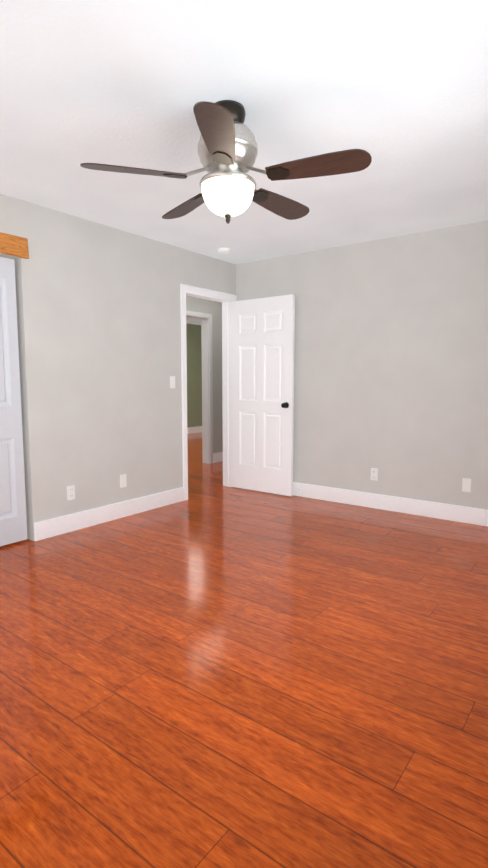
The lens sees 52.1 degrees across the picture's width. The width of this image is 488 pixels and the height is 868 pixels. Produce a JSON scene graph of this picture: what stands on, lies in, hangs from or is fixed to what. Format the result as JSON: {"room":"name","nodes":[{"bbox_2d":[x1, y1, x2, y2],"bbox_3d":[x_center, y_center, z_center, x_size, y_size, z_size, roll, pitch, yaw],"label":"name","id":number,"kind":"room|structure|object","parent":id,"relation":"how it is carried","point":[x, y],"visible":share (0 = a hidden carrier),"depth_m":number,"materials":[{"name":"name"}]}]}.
{"room":"empty bedroom","nodes":[
{"label":"empty bedroom","id":0,"kind":"room"},
{"bbox_2d":[0,194,235,540],"bbox_3d":[-1.352,-0.565,4.990,1.360,2.440,7.840,5,8,37],"label":"wall","id":1,"kind":"structure","parent":0,"point":[99,322],"depth_m":4.08,"materials":[{"name":"grey paint"}]},
{"bbox_2d":[0,257,27,545],"bbox_3d":[-2.139,-0.145,2.895,0.068,2.012,1.769,5,8,37],"label":"closet door","id":2,"kind":"structure","parent":1,"relation":"in","point":[13,523],"depth_m":3.54,"materials":[{"name":"white paint"}]},
{"bbox_2d":[0,232,28,258],"bbox_3d":[-2.096,-1.223,2.764,0.028,0.140,1.900,5,8,37],"label":"trim","id":3,"kind":"structure","parent":1,"relation":"attached to","point":[13,245],"depth_m":3.43,"materials":[{"name":"brown wood"}]},
{"bbox_2d":[67,485,74,499],"bbox_3d":[-1.364,0.463,3.939,0.009,0.115,0.070,5,8,37],"label":"electrical outlet plate","id":4,"kind":"object","parent":1,"relation":"attached to","point":[70,489],"depth_m":3.94,"materials":[{"name":"white plastic"}]},
{"bbox_2d":[34,487,183,540],"bbox_3d":[-1.080,0.662,4.335,0.016,0.140,1.587,5,8,37],"label":"baseboard","id":5,"kind":"structure","parent":1,"relation":"attached to","point":[49,528],"depth_m":4.19,"materials":[{"name":"white wood"}]},
{"bbox_2d":[120,474,126,487],"bbox_3d":[-1.051,0.409,4.351,0.008,0.115,0.070,5,8,37],"label":"electrical outlet plate","id":6,"kind":"object","parent":1,"relation":"attached to","point":[123,482],"depth_m":4.35,"materials":[{"name":"white plastic"}]},
{"bbox_2d":[170,376,174,387],"bbox_3d":[-0.675,-0.493,4.750,0.018,0.115,0.070,5,8,37],"label":"switch plate","id":7,"kind":"object","parent":1,"relation":"attached to","point":[172,381],"visible":1,"depth_m":4.75,"materials":[{"name":"white plastic"}]},
{"bbox_2d":[180,283,236,500],"bbox_3d":[-0.401,-0.424,5.243,0.161,2.114,0.856,5,8,37],"label":"door frame","id":8,"kind":"structure","parent":1,"relation":"attached to","point":[225,299],"depth_m":5.11,"materials":[{"name":"white wood"}]},
{"bbox_2d":[213,452,222,462],"bbox_3d":[0.019,0.287,7.838,0.016,0.140,1.572,5,8,37],"label":"baseboard","id":9,"kind":"structure","parent":1,"relation":"attached to","point":[217,457],"depth_m":7.30,"materials":[{"name":"white wood"}]},
{"bbox_2d":[231,294,294,495],"bbox_3d":[0.156,-0.391,5.226,0.794,2.020,0.119,5,8,37],"label":"hall door","id":10,"kind":"structure","parent":1,"relation":"in","point":[262,376],"depth_m":5.21,"materials":[{"name":"white wood"}]},
{"bbox_2d":[186,323,201,427],"bbox_3d":[-1.206,-0.966,8.739,3.180,2.440,5.640,5,8,37],"label":"wall","id":11,"kind":"structure","parent":0,"point":[194,375],"depth_m":11.27,"materials":[{"name":"green paint"}]},
{"bbox_2d":[187,426,201,433],"bbox_3d":[-2.375,0.084,9.737,0.020,0.140,5.408,5,8,37],"label":"baseboard","id":12,"kind":"structure","parent":11,"relation":"attached to","point":[198,429],"depth_m":11.37,"materials":[{"name":"white wood"}]},
{"bbox_2d":[0,432,487,867],"bbox_3d":[-0.087,0.666,5.424,9.300,0.100,10.000,5,8,37],"label":"floor","id":13,"kind":"structure","parent":0,"point":[212,671],"depth_m":1.94,"materials":[{"name":"brown wood"}]},
{"bbox_2d":[0,0,487,324],"bbox_3d":[-0.087,-1.859,5.154,9.300,0.100,10.000,5,8,37],"label":"ceiling","id":14,"kind":"structure","parent":0,"point":[397,90],"depth_m":2.31,"materials":[{"name":"paint"}]},
{"bbox_2d":[217,247,230,253],"bbox_3d":[-0.190,-1.750,4.777,0.136,0.036,0.136,5,8,37],"label":"smoke detector","id":15,"kind":"object","parent":14,"relation":"attached to","point":[223,250],"visible":1,"depth_m":4.73,"materials":[{"name":"plastic"}]},
{"bbox_2d":[80,100,371,223],"bbox_3d":[-0.041,-1.254,2.376,1.261,0.512,1.220,5,8,37],"label":"ceiling fan","id":16,"kind":"object","parent":14,"relation":"hanging from","point":[227,149],"visible":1,"depth_m":2.24,"materials":[{"name":"brown wood"}]},
{"bbox_2d":[236,220,487,508],"bbox_3d":[1.787,-0.481,4.210,4.840,2.440,0.120,5,8,37],"label":"wall","id":17,"kind":"structure","parent":0,"point":[391,360],"depth_m":4.47,"materials":[{"name":"grey paint"}]},
{"bbox_2d":[370,468,377,480],"bbox_3d":[1.212,0.377,4.655,0.070,0.115,0.009,5,8,37],"label":"electrical outlet plate","id":18,"kind":"object","parent":17,"relation":"attached to","point":[374,471],"depth_m":4.65,"materials":[{"name":"white plastic"}]},
{"bbox_2d":[293,482,487,525],"bbox_3d":[1.011,0.609,4.831,2.766,0.140,0.020,5,8,37],"label":"baseboard","id":19,"kind":"structure","parent":17,"relation":"attached to","point":[471,515],"depth_m":4.54,"materials":[{"name":"white wood"}]},
{"bbox_2d":[462,478,470,491],"bbox_3d":[1.860,0.428,4.171,0.070,0.115,0.007,5,8,37],"label":"electrical outlet plate","id":20,"kind":"object","parent":17,"relation":"attached to","point":[466,484],"depth_m":4.17,"materials":[{"name":"white plastic"}]}
]}

